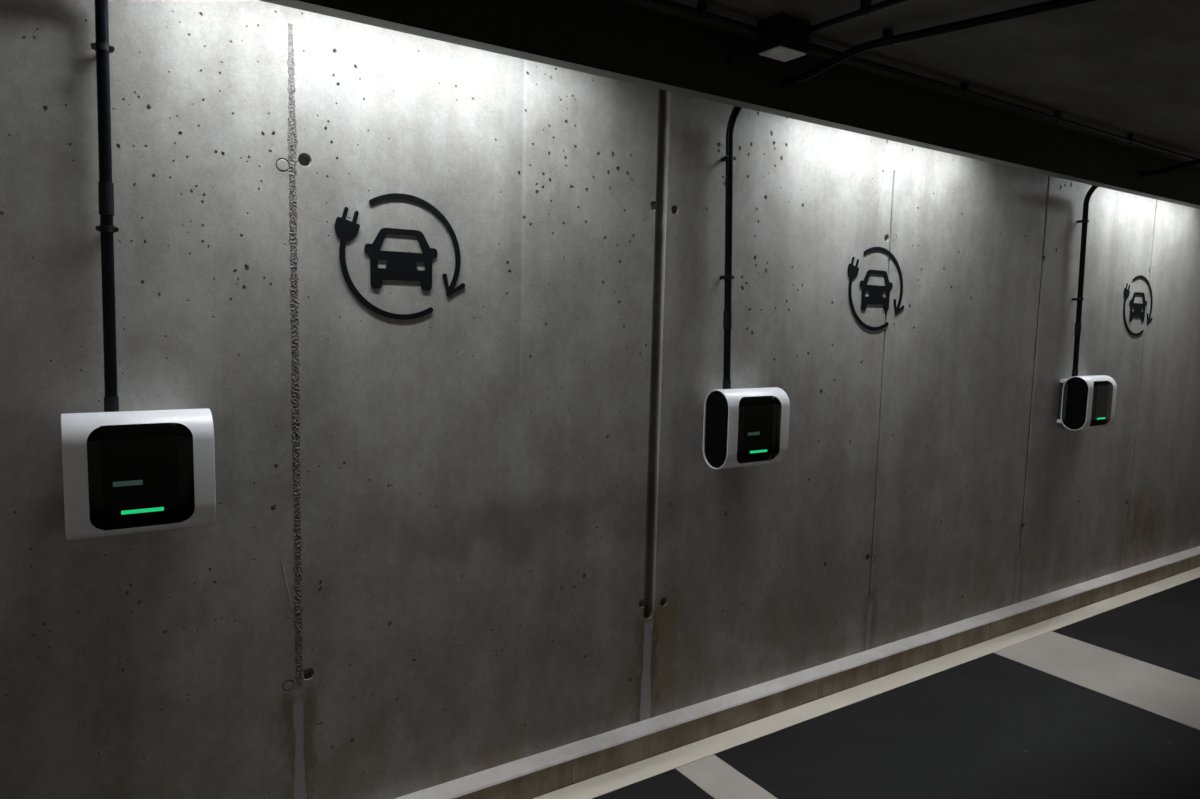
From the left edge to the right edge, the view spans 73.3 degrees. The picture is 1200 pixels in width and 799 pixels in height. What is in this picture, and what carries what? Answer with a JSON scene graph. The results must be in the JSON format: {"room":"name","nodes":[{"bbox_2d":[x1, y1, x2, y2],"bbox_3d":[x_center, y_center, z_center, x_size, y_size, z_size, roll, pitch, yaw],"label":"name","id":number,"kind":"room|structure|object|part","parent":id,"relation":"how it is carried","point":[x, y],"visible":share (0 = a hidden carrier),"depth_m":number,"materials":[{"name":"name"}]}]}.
{"room":"parking garage","nodes":[
{"label":"parking garage","id":0,"kind":"room"},
{"bbox_2d":[0,0,1199,798],"bbox_3d":[1.743,-0.035,4.091,12.600,2.740,0.253,-2,7,-33],"label":"wall","id":1,"kind":"structure","parent":0,"point":[491,527],"depth_m":2.56,"materials":[{"name":"concrete"}]},
{"bbox_2d":[90,0,118,411],"bbox_3d":[0.108,-0.362,0.302,0.067,1.174,4.204,-3,7,-38],"label":"conduit","id":2,"kind":"object","parent":1,"relation":"attached to","point":[102,47],"visible":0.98,"depth_m":1.91,"materials":[{"name":"black plastic"}]},
{"bbox_2d":[61,408,215,539],"bbox_3d":[-1.125,0.175,1.972,0.313,0.298,0.163,-2,7,-33],"label":"charger","id":3,"kind":"object","parent":1,"relation":"attached to","point":[125,472],"visible":1,"depth_m":1.91,"materials":[{"name":"white plastic"}]},
{"bbox_3d":[-1.089,0.182,1.911,0.158,0.248,0.017,-2,7,-33],"label":"panel","id":4,"kind":"part","parent":3,"relation":"part of","materials":[{"name":"black plastic"}]},
{"bbox_2d":[121,507,163,514],"bbox_3d":[-1.085,0.264,1.913,0.088,0.009,0.003,-2,7,-33],"label":"light","id":5,"kind":"object","parent":3,"relation":"attached to","point":[124,510],"depth_m":1.91,"materials":[{"name":"green plastic"}]},
{"bbox_2d":[335,193,464,319],"bbox_3d":[-0.577,-0.417,2.362,0.393,0.365,0.003,-2,7,-33],"label":"sign","id":6,"kind":"object","parent":1,"relation":"attached to","point":[401,266],"visible":1,"depth_m":2.35,"materials":[{"name":"black paint"}]},
{"bbox_2d":[703,387,789,469],"bbox_3d":[0.553,0.105,3.073,0.313,0.298,0.163,-2,7,-33],"label":"charger","id":7,"kind":"object","parent":1,"relation":"attached to","point":[743,427],"visible":1,"depth_m":3.00,"materials":[{"name":"white plastic"}]},
{"bbox_3d":[0.435,0.111,2.986,0.006,0.288,0.130,-2,7,-33],"label":"panel","id":8,"kind":"part","parent":7,"relation":"part of","materials":[{"name":"black plastic"}]},
{"bbox_3d":[0.589,0.112,3.012,0.158,0.248,0.017,-2,7,-33],"label":"panel","id":9,"kind":"part","parent":7,"relation":"part of","materials":[{"name":"black plastic"}]},
{"bbox_2d":[750,449,766,452],"bbox_3d":[0.593,0.194,3.014,0.088,0.009,0.003,-2,7,-33],"label":"light","id":10,"kind":"object","parent":7,"relation":"attached to","point":[751,450],"depth_m":3.01,"materials":[{"name":"green plastic"}]},
{"bbox_2d":[395,546,1199,798],"bbox_3d":[1.805,1.196,4.073,12.600,0.098,0.087,-2,7,-33],"label":"curb","id":11,"kind":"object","parent":1,"relation":"attached to","point":[536,775],"depth_m":3.29,"materials":[{"name":"grey concrete"}]},
{"bbox_2d":[847,247,903,330],"bbox_3d":[1.216,-0.486,3.539,0.393,0.365,0.003,-2,7,-33],"label":"sign","id":12,"kind":"object","parent":1,"relation":"attached to","point":[875,296],"visible":1,"depth_m":3.53,"materials":[{"name":"black paint"}]},
{"bbox_2d":[719,0,1099,388],"bbox_3d":[1.994,-0.439,1.530,4.310,1.174,0.132,7,8,43],"label":"conduit","id":13,"kind":"object","parent":1,"relation":"attached to","point":[888,39],"visible":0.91,"depth_m":2.61,"materials":[{"name":"black plastic"}]},
{"bbox_2d":[1057,375,1116,430],"bbox_3d":[2.717,0.015,4.493,0.317,0.298,0.163,-2,7,-33],"label":"charger","id":14,"kind":"object","parent":1,"relation":"attached to","point":[1085,402],"visible":1,"depth_m":4.42,"materials":[{"name":"white plastic"}]},
{"bbox_3d":[2.685,0.006,4.542,0.301,0.204,0.044,-2,7,-33],"label":"plate","id":15,"kind":"part","parent":14,"relation":"part of","materials":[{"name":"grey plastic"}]},
{"bbox_3d":[2.599,0.021,4.406,0.006,0.288,0.130,-2,7,-33],"label":"panel","id":16,"kind":"part","parent":14,"relation":"part of","materials":[{"name":"black plastic"}]},
{"bbox_3d":[2.753,0.022,4.432,0.158,0.248,0.017,-2,7,-33],"label":"panel","id":17,"kind":"part","parent":14,"relation":"part of","materials":[{"name":"black plastic"}]},
{"bbox_2d":[1072,159,1199,376],"bbox_3d":[4.680,-0.547,3.258,4.787,1.174,0.200,4,6,28],"label":"conduit","id":18,"kind":"object","parent":1,"relation":"attached to","point":[1077,332],"visible":0.88,"depth_m":4.38,"materials":[{"name":"black plastic"}]},
{"bbox_2d":[1123,275,1152,335],"bbox_3d":[3.262,-0.567,4.882,0.393,0.365,0.003,-2,7,-33],"label":"sign","id":19,"kind":"object","parent":1,"relation":"attached to","point":[1137,312],"visible":1,"depth_m":4.87,"materials":[{"name":"black paint"}]},
{"bbox_2d":[532,567,1199,798],"bbox_3d":[3.294,1.565,1.828,12.600,0.120,5.520,-2,7,-33],"label":"floor","id":20,"kind":"structure","parent":0,"point":[990,726],"depth_m":3.15,"materials":[{"name":"black asphalt"}]},
{"bbox_2d":[675,754,777,798],"bbox_3d":[1.809,1.578,0.732,0.184,0.002,5.328,-2,7,-33],"label":"painted line","id":21,"kind":"object","parent":20,"relation":"on","point":[713,775],"visible":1,"depth_m":2.82,"materials":[{"name":"paint"}]},
{"bbox_2d":[533,567,1199,798],"bbox_3d":[1.857,1.253,3.998,12.600,0.002,0.103,-2,7,-33],"label":"painted line","id":22,"kind":"object","parent":20,"relation":"on","point":[636,772],"visible":1,"depth_m":3.42,"materials":[{"name":"paint"}]},
{"bbox_2d":[993,631,1199,729],"bbox_3d":[3.641,1.501,1.935,0.550,0.002,5.328,-2,7,-33],"label":"painted line","id":23,"kind":"object","parent":20,"relation":"on","point":[1175,696],"visible":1,"depth_m":3.77,"materials":[{"name":"paint"}]},
{"bbox_2d":[621,0,1199,166],"bbox_3d":[3.356,-1.061,1.566,12.600,0.120,5.520,-2,7,-33],"label":"ceiling","id":24,"kind":"structure","parent":0,"point":[1118,67],"depth_m":2.69,"materials":[{"name":"black concrete"}]},
{"bbox_2d":[644,0,762,34],"bbox_3d":[-1.347,-1.059,1.256,4.401,0.045,0.025,-2,7,-33],"label":"conduit","id":25,"kind":"object","parent":24,"relation":"attached to","point":[701,12],"visible":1,"depth_m":2.33,"materials":[{"name":"black metal"}]},
{"bbox_2d":[259,0,1199,208],"bbox_3d":[1.990,-1.138,3.644,12.600,0.205,0.054,-2,7,-33],"label":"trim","id":26,"kind":"structure","parent":24,"relation":"attached to","point":[620,40],"depth_m":2.62,"materials":[{"name":"black metal"}]},
{"bbox_2d":[756,13,810,61],"bbox_3d":[0.566,-1.109,2.477,0.138,0.098,0.105,-2,7,-33],"label":"ceiling box","id":27,"kind":"object","parent":24,"relation":"attached to","point":[783,37],"visible":1,"depth_m":2.44,"materials":[{"name":"black metal"}]},
{"bbox_3d":[0.561,-1.063,2.479,0.114,0.006,0.089,-2,7,-33],"label":"plate","id":28,"kind":"part","parent":27,"relation":"part of","materials":[{"name":"white plastic"}]},
{"bbox_2d":[804,0,908,33],"bbox_3d":[2.122,-0.897,0.456,0.025,0.045,5.010,-3,7,-37],"label":"conduit","id":29,"kind":"object","parent":24,"relation":"attached to","point":[866,8],"visible":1,"depth_m":2.30,"materials":[{"name":"black metal"}]},
{"bbox_2d":[810,43,1195,160],"bbox_3d":[3.971,-1.280,4.746,8.071,0.045,0.025,-2,7,-33],"label":"conduit","id":30,"kind":"object","parent":24,"relation":"attached to","point":[963,90],"visible":0.94,"depth_m":3.12,"materials":[{"name":"black metal"}]}
]}

